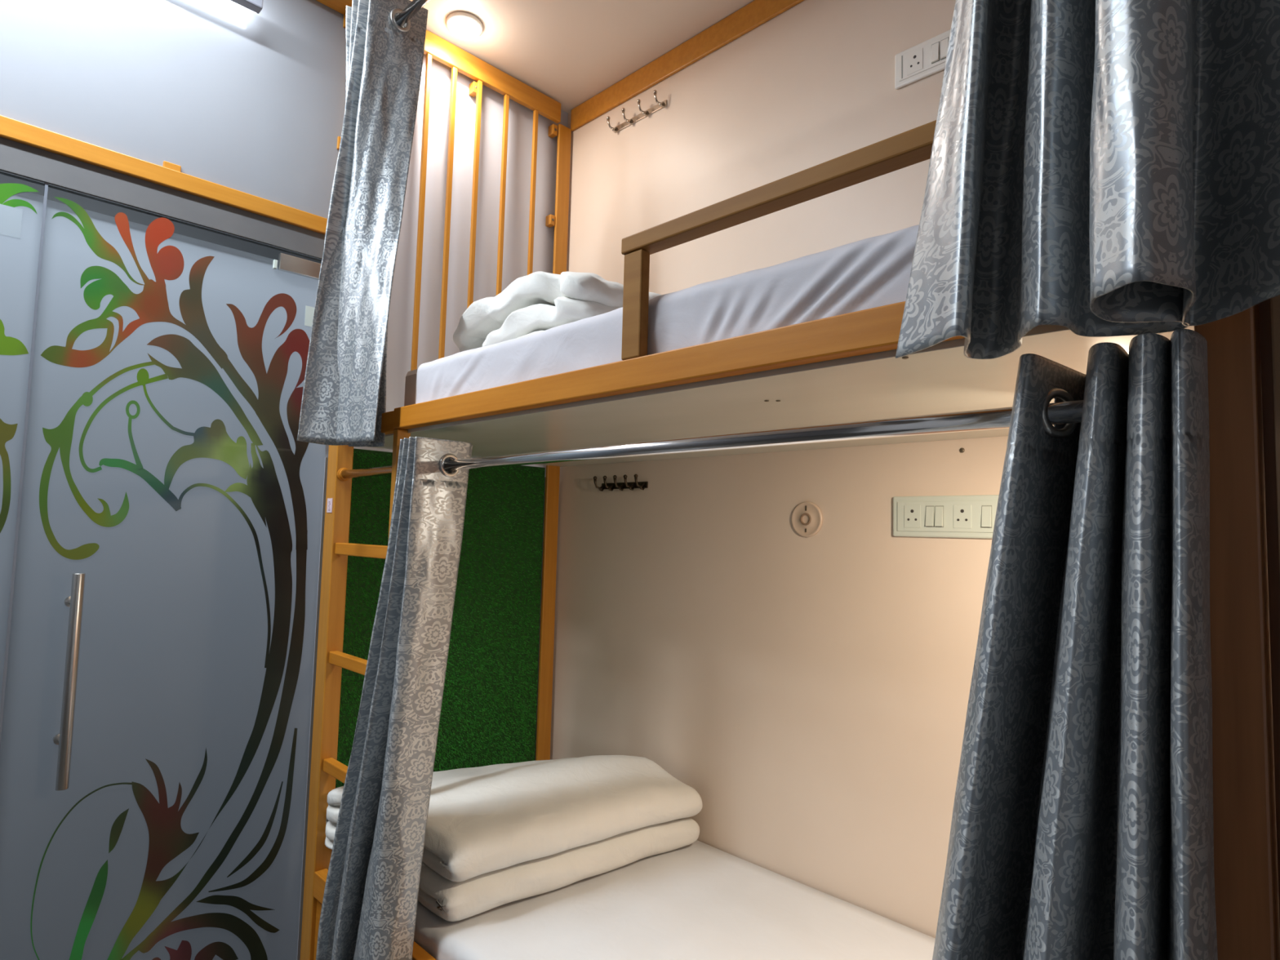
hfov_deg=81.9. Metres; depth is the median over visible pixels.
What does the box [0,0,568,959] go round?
wall
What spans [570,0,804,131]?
trim
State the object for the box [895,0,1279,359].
curtain
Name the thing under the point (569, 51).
ceiling
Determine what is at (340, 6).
trim
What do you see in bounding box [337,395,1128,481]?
curtain rod
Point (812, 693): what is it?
wall
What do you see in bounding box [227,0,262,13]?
light
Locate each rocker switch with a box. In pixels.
[925,506,933,526]
[930,42,938,62]
[934,506,942,526]
[940,37,948,58]
[981,506,991,527]
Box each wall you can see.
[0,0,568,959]
[550,0,1008,937]
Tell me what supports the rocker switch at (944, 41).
attached to the switch plate at (923, 60)
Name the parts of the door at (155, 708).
pull handle, clear pane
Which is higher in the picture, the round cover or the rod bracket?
the rod bracket
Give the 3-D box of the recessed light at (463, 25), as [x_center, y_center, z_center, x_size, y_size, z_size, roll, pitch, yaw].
[-0.587,-1.507,2.466,0.120,0.036,0.120,-3,-6,45]
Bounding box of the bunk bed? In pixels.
[299,13,1279,959]
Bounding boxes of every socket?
[904,505,920,527]
[906,48,922,75]
[953,504,971,528]
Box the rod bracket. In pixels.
[337,467,349,481]
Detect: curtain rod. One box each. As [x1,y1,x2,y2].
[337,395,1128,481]
[394,0,429,26]
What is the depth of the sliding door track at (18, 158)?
1.92 m
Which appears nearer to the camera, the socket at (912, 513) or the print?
the print
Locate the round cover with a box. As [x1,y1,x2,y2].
[791,501,822,537]
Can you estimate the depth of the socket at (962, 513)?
1.76 m
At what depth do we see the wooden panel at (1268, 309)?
0.71 m
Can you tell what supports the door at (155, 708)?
in the wall at (233, 96)
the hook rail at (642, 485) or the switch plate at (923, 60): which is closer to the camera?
the switch plate at (923, 60)
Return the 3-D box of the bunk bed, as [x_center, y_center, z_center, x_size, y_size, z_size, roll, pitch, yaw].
[0.119,-0.061,1.779,2.182,2.978,0.926,-3,-6,45]
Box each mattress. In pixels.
[329,840,935,959]
[404,224,919,406]
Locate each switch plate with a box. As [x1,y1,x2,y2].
[893,494,999,538]
[894,30,950,88]
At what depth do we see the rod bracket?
2.17 m
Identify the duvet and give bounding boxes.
[324,755,702,921]
[453,271,661,351]
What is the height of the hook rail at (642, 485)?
0.053 m
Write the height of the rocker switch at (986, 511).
0.048 m
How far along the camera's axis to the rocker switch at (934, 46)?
1.88 m
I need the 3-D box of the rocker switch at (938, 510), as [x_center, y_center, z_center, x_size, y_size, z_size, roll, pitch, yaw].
[0.726,0.088,1.793,0.019,0.048,0.007,-3,-6,45]
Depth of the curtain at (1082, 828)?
0.75 m
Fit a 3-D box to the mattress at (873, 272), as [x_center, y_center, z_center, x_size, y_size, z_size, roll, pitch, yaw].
[0.263,-0.221,1.682,1.733,0.177,0.870,-3,-6,45]
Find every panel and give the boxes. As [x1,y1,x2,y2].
[335,448,545,787]
[1258,295,1279,924]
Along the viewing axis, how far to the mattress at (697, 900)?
1.78 m
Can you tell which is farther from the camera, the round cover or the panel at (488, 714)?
the panel at (488, 714)
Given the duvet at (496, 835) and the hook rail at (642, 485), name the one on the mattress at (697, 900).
the duvet at (496, 835)
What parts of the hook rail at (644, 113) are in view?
plate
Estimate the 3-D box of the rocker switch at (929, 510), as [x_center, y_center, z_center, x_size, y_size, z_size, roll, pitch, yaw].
[0.710,0.089,1.809,0.019,0.048,0.007,-3,-6,45]
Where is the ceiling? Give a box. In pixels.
[409,0,754,113]
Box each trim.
[0,115,327,234]
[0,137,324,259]
[315,0,351,14]
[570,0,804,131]
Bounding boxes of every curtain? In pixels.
[297,0,427,446]
[315,436,472,959]
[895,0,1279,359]
[932,328,1217,959]
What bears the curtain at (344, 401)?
hanging from the curtain rod at (414, 6)
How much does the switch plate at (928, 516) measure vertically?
0.101 m
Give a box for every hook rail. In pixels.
[593,474,648,491]
[606,89,666,133]
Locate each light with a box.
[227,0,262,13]
[445,11,483,40]
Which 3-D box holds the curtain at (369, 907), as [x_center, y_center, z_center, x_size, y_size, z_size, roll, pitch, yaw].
[-0.603,0.546,1.758,0.347,1.287,0.189,1,-4,9]
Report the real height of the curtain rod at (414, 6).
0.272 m
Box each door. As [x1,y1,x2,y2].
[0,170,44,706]
[0,182,325,959]
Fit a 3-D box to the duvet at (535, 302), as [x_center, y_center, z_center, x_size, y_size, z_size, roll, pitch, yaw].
[-0.171,-0.405,1.997,0.664,0.211,0.476,-3,-6,45]
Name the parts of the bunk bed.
panel, post, rail, rail, post, rail, post, guard post, rail, guard rail, post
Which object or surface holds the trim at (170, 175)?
attached to the wall at (233, 96)
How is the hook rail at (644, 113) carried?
attached to the wall at (812, 693)
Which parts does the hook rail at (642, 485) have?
plate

